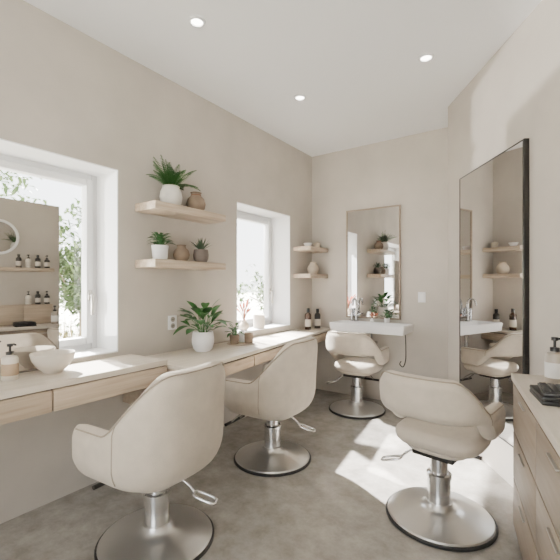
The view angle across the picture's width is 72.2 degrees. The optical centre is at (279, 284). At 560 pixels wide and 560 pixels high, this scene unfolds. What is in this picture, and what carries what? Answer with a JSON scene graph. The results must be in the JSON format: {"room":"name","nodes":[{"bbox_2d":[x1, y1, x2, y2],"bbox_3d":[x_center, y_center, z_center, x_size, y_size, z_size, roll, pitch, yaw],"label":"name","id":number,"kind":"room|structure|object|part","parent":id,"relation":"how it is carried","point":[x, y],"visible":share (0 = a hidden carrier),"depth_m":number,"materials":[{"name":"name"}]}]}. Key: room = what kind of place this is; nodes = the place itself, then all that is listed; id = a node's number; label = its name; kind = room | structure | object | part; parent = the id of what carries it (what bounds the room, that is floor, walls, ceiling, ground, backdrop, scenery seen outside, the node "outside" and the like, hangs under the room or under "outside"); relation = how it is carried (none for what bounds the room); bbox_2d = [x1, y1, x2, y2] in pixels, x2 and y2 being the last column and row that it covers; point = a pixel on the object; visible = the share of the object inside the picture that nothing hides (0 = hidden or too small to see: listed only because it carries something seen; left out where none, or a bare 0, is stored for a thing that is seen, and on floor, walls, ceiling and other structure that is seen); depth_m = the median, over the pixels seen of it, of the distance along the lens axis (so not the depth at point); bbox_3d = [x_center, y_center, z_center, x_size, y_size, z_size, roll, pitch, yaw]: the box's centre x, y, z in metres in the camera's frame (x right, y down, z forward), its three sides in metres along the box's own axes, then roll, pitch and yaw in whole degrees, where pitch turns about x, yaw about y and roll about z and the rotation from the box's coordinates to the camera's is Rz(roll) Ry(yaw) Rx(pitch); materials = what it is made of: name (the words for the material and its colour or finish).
{"room":"salon","nodes":[
{"label":"salon","id":0,"kind":"room"},
{"bbox_2d":[0,0,311,523],"bbox_3d":[-1.438,-0.170,2.850,0.360,3.140,6.030,0,0,35],"label":"wall","id":1,"kind":"structure","parent":0,"point":[64,91],"depth_m":2.99,"materials":[{"name":"paint"}]},
{"bbox_2d":[0,138,117,358],"bbox_3d":[-1.783,-0.180,2.347,0.349,1.360,1.510,0,0,35],"label":"window","id":2,"kind":"structure","parent":1,"relation":"in","point":[99,183],"depth_m":2.93,"materials":[{"name":"paint"}]},
{"bbox_3d":[-1.884,-0.180,2.418,0.082,1.260,1.410,0,0,35],"label":"sash","id":3,"kind":"part","parent":2,"relation":"part of","materials":[{"name":"paint"}]},
{"bbox_3d":[-1.442,0.135,2.939,0.047,0.190,0.032,0,0,35],"label":"handle","id":4,"kind":"part","parent":2,"relation":"part of","materials":[{"name":"metal"}]},
{"bbox_2d":[0,354,166,424],"bbox_3d":[-1.416,0.704,2.192,0.430,0.352,1.555,0,0,35],"label":"countertop","id":5,"kind":"structure","parent":1,"relation":"attached to","point":[34,393],"depth_m":2.24,"materials":[{"name":"brown wood"}]},
{"bbox_2d":[1,343,18,380],"bbox_3d":[-1.506,0.428,2.141,0.082,0.200,0.082,0,0,-39],"label":"pump bottle","id":6,"kind":"object","parent":5,"relation":"on","point":[10,362],"visible":1,"depth_m":2.11,"materials":[{"name":"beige plastic"}]},
{"bbox_3d":[-1.466,0.629,1.762,0.021,0.118,0.787,0,0,35],"label":"drawer","id":7,"kind":"part","parent":5,"relation":"part of","materials":[{"name":"brown wood"}]},
{"bbox_2d":[0,197,58,375],"bbox_3d":[-1.682,0.010,2.132,0.018,1.036,0.872,0,0,35],"label":"mirror","id":8,"kind":"object","parent":5,"relation":"on","point":[29,231],"visible":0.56,"depth_m":2.33,"materials":[{"name":"clear glass"}]},
{"bbox_2d":[29,349,75,373],"bbox_3d":[-1.376,0.469,2.327,0.244,0.119,0.244,0,0,35],"label":"bowl","id":9,"kind":"object","parent":5,"relation":"on","point":[55,361],"visible":1,"depth_m":2.27,"materials":[{"name":"white ceramic"}]},
{"bbox_3d":[-1.020,0.629,2.402,0.021,0.118,0.757,0,0,35],"label":"drawer","id":10,"kind":"part","parent":5,"relation":"part of","materials":[{"name":"brown wood"}]},
{"bbox_2d":[168,315,176,329],"bbox_3d":[-0.916,0.320,3.272,0.013,0.120,0.090,0,0,35],"label":"wall socket","id":11,"kind":"object","parent":1,"relation":"attached to","point":[172,320],"visible":0.99,"depth_m":3.26,"materials":[{"name":"white plastic"}]},
{"bbox_2d":[135,200,225,223],"bbox_3d":[-0.807,-0.600,3.221,0.250,0.060,0.760,0,0,35],"label":"shelf","id":12,"kind":"object","parent":1,"relation":"attached to","point":[154,207],"visible":1,"depth_m":3.10,"materials":[{"name":"brown wood"}]},
{"bbox_2d":[146,155,199,204],"bbox_3d":[-0.853,-0.832,3.122,0.381,0.405,0.370,0,0,-3],"label":"potted fern","id":13,"kind":"object","parent":12,"relation":"on","point":[170,192],"visible":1,"depth_m":3.04,"materials":[{"name":"plant"}]},
{"bbox_2d":[159,184,181,204],"bbox_3d":[-0.883,-0.714,3.112,0.180,0.168,0.180,0,0,35],"label":"pot","id":14,"kind":"object","parent":13,"relation":"attached to","point":[169,193],"depth_m":3.04,"materials":[{"name":"white ceramic"}]},
{"bbox_2d":[186,192,205,209],"bbox_3d":[-0.729,-0.715,3.333,0.166,0.169,0.166,0,0,35],"label":"vase","id":15,"kind":"object","parent":12,"relation":"on","point":[195,200],"visible":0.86,"depth_m":3.27,"materials":[{"name":"brown ceramic"}]},
{"bbox_2d":[135,259,225,270],"bbox_3d":[-0.807,-0.165,3.221,0.250,0.060,0.760,0,0,35],"label":"shelf","id":16,"kind":"object","parent":1,"relation":"attached to","point":[144,263],"visible":1,"depth_m":3.04,"materials":[{"name":"brown wood"}]},
{"bbox_2d":[147,232,174,258],"bbox_3d":[-0.939,-0.309,3.026,0.228,0.229,0.212,0,0,35],"label":"potted plant","id":17,"kind":"object","parent":16,"relation":"on","point":[160,250],"visible":0.96,"depth_m":2.98,"materials":[{"name":"green plant"}]},
{"bbox_3d":[-0.945,-0.253,3.024,0.132,0.115,0.132,0,0,35],"label":"pot","id":18,"kind":"part","parent":17,"relation":"part of","materials":[{"name":"white ceramic"}]},
{"bbox_2d":[173,245,189,260],"bbox_3d":[-0.821,-0.264,3.201,0.136,0.138,0.136,0,0,35],"label":"vase","id":19,"kind":"object","parent":16,"relation":"on","point":[180,253],"visible":0.86,"depth_m":3.15,"materials":[{"name":"brown ceramic"}]},
{"bbox_2d":[191,238,208,261],"bbox_3d":[-0.698,-0.307,3.388,0.200,0.225,0.193,0,0,-10],"label":"potted succulent","id":20,"kind":"object","parent":16,"relation":"on","point":[200,254],"visible":0.94,"depth_m":3.33,"materials":[{"name":"ceramic"}]},
{"bbox_2d":[193,249,208,261],"bbox_3d":[-0.696,-0.253,3.381,0.136,0.115,0.136,0,0,35],"label":"pot","id":21,"kind":"object","parent":20,"relation":"attached to","point":[200,255],"depth_m":3.33,"materials":[{"name":"beige ceramic"}]},
{"bbox_2d":[147,327,330,375],"bbox_3d":[-0.077,0.630,3.901,0.670,0.130,2.741,0,0,35],"label":"countertop","id":22,"kind":"structure","parent":1,"relation":"attached to","point":[235,359],"depth_m":3.31,"materials":[{"name":"brown wood"}]},
{"bbox_2d":[173,298,232,351],"bbox_3d":[-0.639,0.339,3.244,0.462,0.452,0.546,0,0,35],"label":"potted plant","id":23,"kind":"object","parent":22,"relation":"on","point":[202,340],"visible":1,"depth_m":3.22,"materials":[{"name":"green plant"}]},
{"bbox_3d":[-0.659,0.481,3.285,0.188,0.168,0.188,0,0,35],"label":"pot","id":24,"kind":"part","parent":23,"relation":"part of","materials":[{"name":"white ceramic"}]},
{"bbox_3d":[-0.412,0.650,2.948,0.020,0.090,0.796,0,0,27],"label":"drawer","id":25,"kind":"part","parent":22,"relation":"part of","materials":[{"name":"brown wood"}]},
{"bbox_2d":[227,342,254,345],"bbox_3d":[-0.375,0.561,3.692,0.266,0.007,0.266,0,0,35],"label":"wooden tray","id":26,"kind":"object","parent":22,"relation":"on","point":[228,343],"visible":0.59,"depth_m":3.60,"materials":[{"name":"brown wood"}]},
{"bbox_2d":[225,322,244,343],"bbox_3d":[-0.438,0.459,3.614,0.201,0.198,0.182,0,0,35],"label":"potted plant","id":27,"kind":"object","parent":26,"relation":"on","point":[234,338],"visible":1,"depth_m":3.62,"materials":[{"name":"green plant"}]},
{"bbox_3d":[-0.433,0.515,3.645,0.092,0.085,0.092,0,0,35],"label":"pot","id":28,"kind":"part","parent":27,"relation":"part of","materials":[{"name":"brown ceramic"}]},
{"bbox_2d":[238,330,244,341],"bbox_3d":[-0.374,0.503,3.772,0.076,0.110,0.076,0,0,35],"label":"jar","id":29,"kind":"object","parent":26,"relation":"on","point":[241,336],"visible":0.73,"depth_m":3.74,"materials":[{"name":"white ceramic"}]},
{"bbox_2d":[244,333,252,343],"bbox_3d":[-0.300,0.510,3.695,0.086,0.095,0.086,0,0,35],"label":"cup","id":30,"kind":"object","parent":26,"relation":"on","point":[248,337],"visible":1,"depth_m":3.66,"materials":[{"name":"brown ceramic"}]},
{"bbox_3d":[-0.046,0.650,3.663,0.020,0.090,0.790,0,0,27],"label":"drawer","id":31,"kind":"part","parent":22,"relation":"part of","materials":[{"name":"brown wood"}]},
{"bbox_2d":[305,308,310,329],"bbox_3d":[0.356,0.430,4.880,0.082,0.270,0.082,0,0,35],"label":"bottle","id":32,"kind":"object","parent":22,"relation":"on","point":[307,315],"visible":1,"depth_m":4.85,"materials":[{"name":"glass"}]},
{"bbox_2d":[314,309,320,328],"bbox_3d":[0.490,0.438,5.020,0.082,0.255,0.082,0,0,35],"label":"bottle","id":33,"kind":"object","parent":22,"relation":"on","point":[317,317],"visible":1,"depth_m":4.99,"materials":[{"name":"glass"}]},
{"bbox_3d":[0.400,0.650,4.533,0.020,0.090,1.147,0,0,27],"label":"drawer","id":34,"kind":"part","parent":22,"relation":"part of","materials":[{"name":"brown wood"}]},
{"bbox_2d":[237,202,289,332],"bbox_3d":[-0.304,-0.180,4.468,0.349,1.360,1.000,0,0,35],"label":"window","id":35,"kind":"structure","parent":1,"relation":"in","point":[276,225],"depth_m":4.84,"materials":[{"name":"paint"}]},
{"bbox_2d":[237,299,250,330],"bbox_3d":[-0.411,0.317,4.147,0.210,0.349,0.178,0,0,15],"label":"flower vase","id":36,"kind":"object","parent":35,"relation":"on","point":[244,326],"visible":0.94,"depth_m":4.13,"materials":[{"name":"white ceramic"}]},
{"bbox_3d":[-0.405,-0.180,4.538,0.082,1.260,0.900,0,0,35],"label":"sash","id":37,"kind":"part","parent":35,"relation":"part of","materials":[{"name":"glass"}]},
{"bbox_2d":[253,315,264,328],"bbox_3d":[-0.239,0.417,4.376,0.136,0.150,0.136,0,0,35],"label":"pot","id":38,"kind":"object","parent":35,"relation":"on","point":[258,320],"visible":0.99,"depth_m":4.32,"materials":[{"name":"white ceramic"}]},
{"bbox_3d":[-0.109,0.135,4.850,0.047,0.190,0.032,0,0,35],"label":"handle","id":39,"kind":"part","parent":35,"relation":"part of","materials":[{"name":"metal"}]},
{"bbox_2d":[293,246,327,252],"bbox_3d":[0.402,-0.455,4.955,0.250,0.050,0.467,0,0,35],"label":"shelf","id":40,"kind":"object","parent":1,"relation":"attached to","point":[308,249],"visible":1,"depth_m":4.82,"materials":[{"name":"brown wood"}]},
{"bbox_2d":[293,274,327,277],"bbox_3d":[0.402,-0.115,4.955,0.250,0.050,0.467,0,0,35],"label":"shelf","id":41,"kind":"object","parent":1,"relation":"attached to","point":[294,275],"visible":1,"depth_m":4.79,"materials":[{"name":"brown wood"}]},
{"bbox_2d":[307,262,318,273],"bbox_3d":[0.428,-0.218,4.983,0.154,0.156,0.154,0,0,35],"label":"vase","id":42,"kind":"object","parent":41,"relation":"on","point":[312,268],"visible":0.91,"depth_m":4.93,"materials":[{"name":"beige ceramic"}]},
{"bbox_2d":[0,389,522,559],"bbox_3d":[0.424,1.450,1.613,4.150,0.100,6.130,0,0,35],"label":"floor","id":43,"kind":"structure","parent":0,"point":[334,508],"depth_m":2.48,"materials":[{"name":"concrete"}]},
{"bbox_2d":[72,361,224,559],"bbox_3d":[-0.696,0.908,2.122,0.728,0.984,0.695,0,0,31],"label":"salon chair","id":44,"kind":"object","parent":43,"relation":"on","point":[173,430],"visible":1,"depth_m":1.90,"materials":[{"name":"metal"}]},
{"bbox_3d":[-0.645,0.705,2.092,0.615,0.590,0.695,0,0,31],"label":"backrest","id":45,"kind":"part","parent":44,"relation":"part of","materials":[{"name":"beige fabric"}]},
{"bbox_3d":[-0.670,0.981,2.106,0.425,0.082,0.460,0,0,31],"label":"seat","id":46,"kind":"part","parent":44,"relation":"part of","materials":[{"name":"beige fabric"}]},
{"bbox_3d":[-0.475,1.097,2.069,0.291,0.128,0.073,0,0,12],"label":"lever","id":47,"kind":"part","parent":44,"relation":"part of","materials":[{"name":"silver metal"}]},
{"bbox_2d":[224,336,317,476],"bbox_3d":[-0.081,0.908,3.115,0.728,0.984,0.695,0,0,30],"label":"salon chair","id":48,"kind":"object","parent":43,"relation":"on","point":[285,387],"visible":0.98,"depth_m":2.85,"materials":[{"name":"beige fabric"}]},
{"bbox_3d":[-0.054,0.981,3.099,0.425,0.082,0.460,0,0,30],"label":"seat","id":49,"kind":"part","parent":48,"relation":"part of","materials":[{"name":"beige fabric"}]},
{"bbox_3d":[-0.030,0.705,3.085,0.615,0.590,0.695,0,0,30],"label":"backrest","id":50,"kind":"part","parent":48,"relation":"part of","materials":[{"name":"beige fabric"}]},
{"bbox_3d":[0.141,1.097,3.065,0.291,0.128,0.073,0,0,11],"label":"lever","id":51,"kind":"part","parent":48,"relation":"part of","materials":[{"name":"silver metal"}]},
{"bbox_2d":[326,331,388,419],"bbox_3d":[0.861,0.947,4.326,0.659,0.905,0.731,0,0,33],"label":"salon chair","id":52,"kind":"object","parent":43,"relation":"on","point":[339,344],"visible":1,"depth_m":4.13,"materials":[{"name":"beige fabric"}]},
{"bbox_3d":[0.666,1.067,4.366,0.291,0.128,0.073,0,0,19],"label":"lever","id":53,"kind":"part","parent":52,"relation":"part of","materials":[{"name":"silver metal"}]},
{"bbox_3d":[0.860,0.998,4.300,0.240,0.035,0.220,0,0,33],"label":"mounting plate","id":54,"kind":"part","parent":52,"relation":"part of","materials":[{"name":"metal"}]},
{"bbox_3d":[0.874,0.968,4.321,0.360,0.035,0.330,0,0,33],"label":"seat","id":55,"kind":"part","parent":52,"relation":"part of","materials":[{"name":"beige leather"}]},
{"bbox_3d":[0.828,0.685,4.251,0.630,0.390,0.574,0,0,33],"label":"backrest","id":56,"kind":"part","parent":52,"relation":"part of","materials":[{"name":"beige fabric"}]},
{"bbox_2d":[334,357,382,373],"bbox_3d":[0.888,0.902,4.344,0.504,0.115,0.465,0,0,33],"label":"seat cushion","id":57,"kind":"object","parent":52,"relation":"on","point":[347,365],"depth_m":4.19,"materials":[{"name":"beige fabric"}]},
{"bbox_2d":[379,370,505,551],"bbox_3d":[0.966,0.947,2.343,0.659,0.905,0.731,0,0,44],"label":"salon chair","id":58,"kind":"object","parent":43,"relation":"on","point":[445,423],"visible":1,"depth_m":2.16,"materials":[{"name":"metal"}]},
{"bbox_3d":[0.782,1.067,2.419,0.291,0.128,0.073,0,0,30],"label":"lever","id":59,"kind":"part","parent":58,"relation":"part of","materials":[{"name":"silver metal"}]},
{"bbox_3d":[0.960,0.998,2.317,0.240,0.035,0.220,0,0,44],"label":"mounting plate","id":60,"kind":"part","parent":58,"relation":"part of","materials":[{"name":"metal"}]},
{"bbox_3d":[0.977,0.968,2.335,0.360,0.035,0.330,0,0,44],"label":"seat","id":61,"kind":"part","parent":58,"relation":"part of","materials":[{"name":"beige leather"}]},
{"bbox_3d":[0.920,0.685,2.275,0.630,0.390,0.574,0,0,44],"label":"backrest","id":62,"kind":"part","parent":58,"relation":"part of","materials":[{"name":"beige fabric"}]},
{"bbox_2d":[395,417,491,458],"bbox_3d":[0.996,0.902,2.355,0.504,0.115,0.465,0,0,44],"label":"seat cushion","id":63,"kind":"object","parent":58,"relation":"on","point":[442,441],"depth_m":2.19,"materials":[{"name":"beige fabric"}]},
{"bbox_2d":[511,373,559,559],"bbox_3d":[1.235,0.950,1.493,0.430,0.900,1.324,0,0,24],"label":"base cabinet","id":64,"kind":"object","parent":43,"relation":"on","point":[536,426],"visible":1,"depth_m":1.58,"materials":[{"name":"brown wood"}]},
{"bbox_3d":[1.174,0.853,1.867,0.012,0.007,0.140,0,0,24],"label":"handle","id":65,"kind":"part","parent":64,"relation":"part of","materials":[{"name":"wood"}]},
{"bbox_3d":[1.174,1.115,1.867,0.012,0.007,0.140,0,0,24],"label":"handle","id":66,"kind":"part","parent":64,"relation":"part of","materials":[{"name":"metal"}]},
{"bbox_3d":[1.187,0.679,1.861,0.021,0.254,0.625,0,0,24],"label":"drawer","id":67,"kind":"part","parent":64,"relation":"part of","materials":[{"name":"brown wood"}]},
{"bbox_3d":[1.187,0.941,1.861,0.021,0.254,0.625,0,0,24],"label":"drawer","id":68,"kind":"part","parent":64,"relation":"part of","materials":[{"name":"brown wood"}]},
{"bbox_3d":[1.187,1.203,1.861,0.021,0.254,0.625,0,0,24],"label":"drawer","id":69,"kind":"part","parent":64,"relation":"part of","materials":[{"name":"brown wood"}]},
{"bbox_2d":[511,373,559,456],"bbox_3d":[1.236,0.517,1.493,0.426,0.035,1.324,0,0,24],"label":"countertop","id":70,"kind":"structure","parent":64,"relation":"on","point":[548,417],"depth_m":1.54,"materials":[{"name":"brown wood"}]},
{"bbox_2d":[530,385,559,406],"bbox_3d":[1.215,0.482,1.660,0.190,0.036,0.220,0,0,21],"label":"folded towels","id":71,"kind":"object","parent":70,"relation":"on","point":[535,390],"visible":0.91,"depth_m":1.59,"materials":[{"name":"fabric"}]},
{"bbox_2d":[544,337,559,383],"bbox_3d":[1.395,0.383,1.950,0.086,0.235,0.086,0,0,-27],"label":"pump bottle","id":72,"kind":"object","parent":70,"relation":"on","point":[552,359],"visible":0.95,"depth_m":1.93,"materials":[{"name":"white plastic"}]},
{"bbox_3d":[0.924,0.679,1.277,0.021,0.254,0.635,0,0,24],"label":"drawer","id":73,"kind":"part","parent":64,"relation":"part of","materials":[{"name":"brown wood"}]},
{"bbox_3d":[0.924,0.941,1.277,0.021,0.254,0.635,0,0,24],"label":"drawer","id":74,"kind":"part","parent":64,"relation":"part of","materials":[{"name":"brown wood"}]},
{"bbox_3d":[0.911,0.591,1.283,0.012,0.007,0.140,0,0,24],"label":"handle","id":75,"kind":"part","parent":64,"relation":"part of","materials":[{"name":"metal"}]},
{"bbox_3d":[0.911,0.853,1.283,0.012,0.007,0.140,0,0,24],"label":"handle","id":76,"kind":"part","parent":64,"relation":"part of","materials":[{"name":"metal"}]},
{"bbox_2d":[24,0,541,156],"bbox_3d":[0.342,-1.815,1.792,4.490,0.150,6.330,0,0,35],"label":"ceiling","id":77,"kind":"structure","parent":0,"point":[358,69],"depth_m":2.87,"materials":[{"name":"paint"}]},
{"bbox_2d":[188,15,205,27],"bbox_3d":[-0.547,-1.734,2.531,0.116,0.012,0.116,0,0,35],"label":"recessed light","id":78,"kind":"object","parent":77,"relation":"in","point":[196,21],"visible":1,"depth_m":2.53,"materials":[{"name":"white paint"}]},
{"bbox_2d":[294,94,305,100],"bbox_3d":[0.185,-1.734,3.554,0.116,0.012,0.116,0,0,35],"label":"recessed light","id":79,"kind":"object","parent":77,"relation":"in","point":[299,97],"visible":1,"depth_m":3.56,"materials":[{"name":"white paint"}]},
{"bbox_2d":[418,52,433,61],"bbox_3d":[1.114,-1.734,2.930,0.116,0.012,0.116,0,0,35],"label":"recessed light","id":80,"kind":"object","parent":77,"relation":"in","point":[425,57],"visible":1,"depth_m":2.92,"materials":[{"name":"white paint"}]},
{"bbox_2d":[312,127,447,399],"bbox_3d":[2.052,-0.170,4.244,4.490,3.140,0.250,0,0,35],"label":"wall","id":81,"kind":"structure","parent":0,"point":[410,172],"depth_m":4.54,"materials":[{"name":"paint"}]},
{"bbox_2d":[330,298,413,366],"bbox_3d":[1.072,0.550,4.544,0.901,0.782,0.377,0,0,35],"label":"basin","id":82,"kind":"object","parent":81,"relation":"attached to","point":[400,329],"visible":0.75,"depth_m":4.45,"materials":[{"name":"white ceramic"}]},
{"bbox_2d":[350,298,360,320],"bbox_3d":[0.918,0.305,4.752,0.141,0.292,0.150,0,0,35],"label":"faucet","id":83,"kind":"object","parent":82,"relation":"on","point":[351,310],"depth_m":4.78,"materials":[{"name":"silver metal"}]},
{"bbox_2d":[369,312,374,321],"bbox_3d":[1.116,0.389,4.654,0.080,0.121,0.046,0,0,18],"label":"flower vase","id":84,"kind":"object","parent":82,"relation":"on","point":[371,314],"visible":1,"depth_m":4.64,"materials":[{"name":"white ceramic"}]},
{"bbox_3d":[1.072,0.500,4.544,0.901,0.100,0.377,0,0,35],"label":"bowl","id":85,"kind":"part","parent":82,"relation":"part of","materials":[{"name":"white ceramic"}]},
{"bbox_2d":[380,310,394,322],"bbox_3d":[1.256,0.371,4.526,0.189,0.156,0.140,0,0,35],"label":"potted plant","id":86,"kind":"object","parent":82,"relation":"on","point":[386,319],"visible":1,"depth_m":4.53,"materials":[{"name":"green plant"}]},
{"bbox_3d":[1.267,0.421,4.548,0.068,0.056,0.068,0,0,35],"label":"pot","id":87,"kind":"part","parent":86,"relation":"part of","materials":[{"name":"white ceramic"}]},
{"bbox_2d":[346,205,400,319],"bbox_3d":[1.134,-0.268,4.713,0.692,1.355,0.029,0,0,35],"label":"wall mirror","id":88,"kind":"object","parent":81,"relation":"attached to","point":[373,235],"visible":0.96,"depth_m":4.70,"materials":[{"name":"beige mirror"}]},
{"bbox_2d":[418,292,425,302],"bbox_3d":[1.619,0.140,4.385,0.084,0.120,0.015,0,0,35],"label":"light switch","id":89,"kind":"object","parent":81,"relation":"attached to","point":[421,295],"visible":1,"depth_m":4.38,"materials":[{"name":"white paint"}]},
{"bbox_2d":[448,0,559,486],"bbox_3d":[1.154,-0.170,1.043,2.300,3.140,6.028,0,0,35],"label":"wall","id":90,"kind":"structure","parent":0,"point":[514,97],"depth_m":2.47,"materials":[{"name":"paint"}]},
{"bbox_2d":[459,138,528,446],"bbox_3d":[1.601,0.077,2.946,0.034,2.045,0.950,0,0,2],"label":"mirror","id":91,"kind":"object","parent":90,"relation":"attached to","point":[494,196],"visible":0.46,"depth_m":2.82,"materials":[{"name":"clear glass"}]},
{"label":"outside","id":92,"kind":"structure","parent":0,"visible":0},
{"bbox_2d":[59,292,263,338],"bbox_3d":[-2.480,1.660,13.923,100.000,0.280,100.000,0,0,35],"label":"ground","id":93,"kind":"structure","parent":92,"point":[254,310],"depth_m":20.48,"materials":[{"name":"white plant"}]},
{"bbox_2d":[0,170,46,204],"bbox_3d":[-5.883,-0.963,6.985,2.408,4.972,3.072,0,0,35],"label":"tree","id":94,"kind":"object","parent":93,"relation":"on","point":[15,190],"visible":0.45,"depth_m":7.47,"materials":[{"name":"green plant"}]},
{"bbox_2d":[59,198,81,336],"bbox_3d":[-3.660,-0.117,7.174,2.381,3.289,2.207,0,0,35],"label":"tree","id":95,"kind":"object","parent":93,"relation":"on","point":[73,271],"visible":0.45,"depth_m":6.96,"materials":[{"name":"green plant"}]},
{"bbox_2d":[59,240,81,337],"bbox_3d":[-4.837,0.130,9.694,2.030,2.793,2.369,0,0,-32],"label":"tree","id":96,"kind":"object","parent":93,"relation":"on","point":[81,240],"visible":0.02,"depth_m":8.95,"materials":[{"name":"green plant"}]},
{"bbox_2d":[59,313,242,338],"bbox_3d":[-2.263,0.951,5.159,2.272,1.138,4.711,0,0,35],"label":"dry grass","id":97,"kind":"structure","parent":93,"relation":"on","point":[71,330],"depth_m":4.87,"materials":[{"name":"white plant"}]},
{"bbox_2d":[237,264,263,313],"bbox_3d":[-0.037,0.434,11.614,2.654,2.192,2.728,0,0,35],"label":"tree","id":98,"kind":"object","parent":93,"relation":"on","point":[261,299],"visible":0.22,"depth_m":11.47,"materials":[{"name":"green plant"}]}
]}

